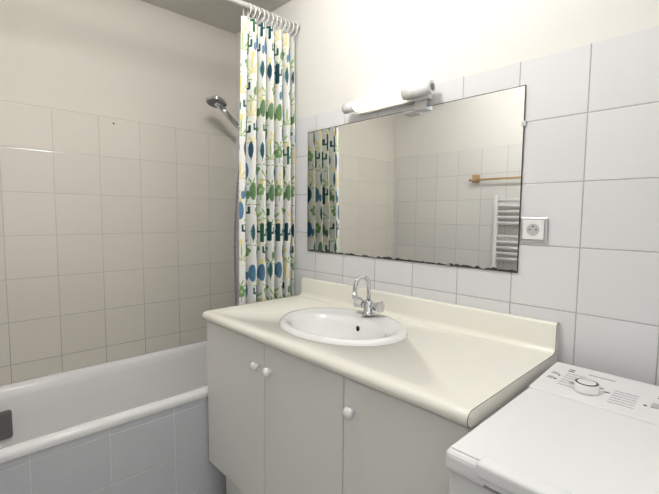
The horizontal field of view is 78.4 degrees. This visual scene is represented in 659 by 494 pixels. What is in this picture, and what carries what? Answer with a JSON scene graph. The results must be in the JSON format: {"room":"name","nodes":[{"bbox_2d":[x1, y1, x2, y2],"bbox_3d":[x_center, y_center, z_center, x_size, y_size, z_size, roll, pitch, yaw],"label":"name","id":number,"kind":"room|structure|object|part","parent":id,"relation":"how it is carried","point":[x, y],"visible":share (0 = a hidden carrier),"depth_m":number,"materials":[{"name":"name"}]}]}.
{"room":"bathroom","nodes":[
{"label":"bathroom","id":0,"kind":"room"},
{"bbox_2d":[0,0,235,136],"bbox_3d":[-1.259,-0.149,2.099,1.905,2.620,0.100,-4,6,-44],"label":"wall","id":1,"kind":"structure","parent":0,"point":[139,61],"depth_m":2.11,"materials":[{"name":"beige paint"}]},
{"bbox_2d":[0,100,236,384],"bbox_3d":[-1.225,0.246,2.091,1.705,1.833,0.008,-4,6,-44],"label":"wall tiles","id":2,"kind":"structure","parent":1,"relation":"attached to","point":[117,240],"depth_m":2.11,"materials":[{"name":"beige tile"}]},
{"bbox_2d":[141,0,290,33],"bbox_3d":[-0.971,-1.359,1.714,1.705,0.144,0.700,-4,6,-44],"label":"ceiling","id":3,"kind":"structure","parent":0,"point":[225,15],"depth_m":2.25,"materials":[{"name":"white paint"}]},
{"bbox_2d":[235,0,658,134],"bbox_3d":[0.412,-0.100,1.659,0.100,2.620,2.850,-4,6,-44],"label":"wall","id":4,"kind":"structure","parent":0,"point":[347,51],"depth_m":1.60,"materials":[{"name":"white paint"}]},
{"bbox_2d":[227,0,299,304],"bbox_3d":[-0.793,-0.267,1.602,1.687,1.740,0.087,-4,6,-44],"label":"shower curtain","id":5,"kind":"object","parent":4,"relation":"attached to","point":[267,175],"visible":0.85,"depth_m":2.02,"materials":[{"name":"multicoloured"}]},
{"bbox_2d":[307,80,526,272],"bbox_3d":[0.234,-0.286,1.691,0.079,0.698,1.093,-4,6,-44],"label":"mirror","id":6,"kind":"object","parent":4,"relation":"attached to","point":[423,181],"visible":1,"depth_m":1.59,"materials":[{"name":"clear glass"}]},
{"bbox_2d":[342,80,435,115],"bbox_3d":[0.235,-0.585,1.669,0.078,0.098,0.450,-4,6,-44],"label":"lamp","id":7,"kind":"object","parent":6,"relation":"attached to","point":[420,94],"depth_m":1.60,"materials":[{"name":"white plastic"}]},
{"bbox_2d":[236,26,658,385],"bbox_3d":[0.338,0.288,1.685,0.008,1.842,2.742,-4,6,-44],"label":"wall tiles","id":8,"kind":"structure","parent":4,"relation":"attached to","point":[586,277],"depth_m":1.22,"materials":[{"name":"white tile"}]},
{"bbox_2d":[206,95,239,305],"bbox_3d":[-0.567,-0.154,2.389,0.286,1.410,0.323,-4,6,-44],"label":"shower","id":9,"kind":"object","parent":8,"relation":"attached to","point":[218,102],"visible":0.48,"depth_m":2.41,"materials":[{"name":"silver metal"}]},
{"bbox_2d":[520,217,547,242],"bbox_3d":[0.659,-0.056,1.306,0.016,0.080,0.081,-4,6,-44],"label":"electrical outlet","id":10,"kind":"object","parent":8,"relation":"attached to","point":[534,229],"visible":1,"depth_m":1.30,"materials":[{"name":"white plastic"}]},
{"bbox_3d":[-0.287,1.295,1.179,1.905,0.100,2.950,-4,6,-44],"label":"floor","id":11,"kind":"structure","parent":0,"visible":0},
{"bbox_2d":[0,340,225,493],"bbox_3d":[-0.989,0.906,1.888,1.683,0.553,0.687,-4,6,-44],"label":"bathtub","id":12,"kind":"object","parent":11,"relation":"on","point":[137,424],"visible":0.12,"depth_m":1.77,"materials":[{"name":"white ceramic"}]},
{"bbox_2d":[202,275,558,493],"bbox_3d":[0.073,0.669,1.546,0.602,1.098,1.242,-4,6,-44],"label":"bathroom vanity","id":13,"kind":"object","parent":11,"relation":"on","point":[316,386],"visible":1,"depth_m":1.32,"materials":[{"name":"white"}]},
{"bbox_2d":[202,277,558,427],"bbox_3d":[0.082,0.280,1.520,0.585,0.135,1.240,-4,6,-44],"label":"countertop","id":14,"kind":"structure","parent":13,"relation":"on","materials":[{"name":"white laminate"}]},
{"bbox_2d":[279,308,407,345],"bbox_3d":[0.043,0.368,1.563,0.430,0.164,0.544,-4,6,-44],"label":"sink","id":15,"kind":"object","parent":14,"relation":"in","point":[314,326],"depth_m":1.62,"materials":[{"name":"white ceramic"}]},
{"bbox_2d":[352,275,384,315],"bbox_3d":[0.137,0.197,1.638,0.122,0.168,0.144,-4,6,-44],"label":"faucet","id":16,"kind":"object","parent":15,"relation":"on","point":[368,305],"depth_m":1.65,"materials":[{"name":"silver metal"}]},
{"bbox_2d":[446,362,658,493],"bbox_3d":[0.580,0.812,0.878,0.640,0.926,0.400,-4,6,-44],"label":"washing machine","id":17,"kind":"object","parent":11,"relation":"on","point":[559,428],"visible":1,"depth_m":0.79,"materials":[{"name":"white metal"}]},
{"bbox_3d":[0.647,0.350,1.016,0.055,0.024,0.055,-4,6,-44],"label":"knob","id":18,"kind":"part","parent":17,"relation":"part of","materials":[{"name":"white plastic"}]},
{"bbox_2d":[547,371,658,408],"bbox_3d":[0.697,0.360,1.024,0.142,0.008,0.255,-4,6,-44],"label":"control panel","id":19,"kind":"object","parent":17,"relation":"on","point":[611,391],"depth_m":1.01,"materials":[{"name":"white plastic"}]}
]}

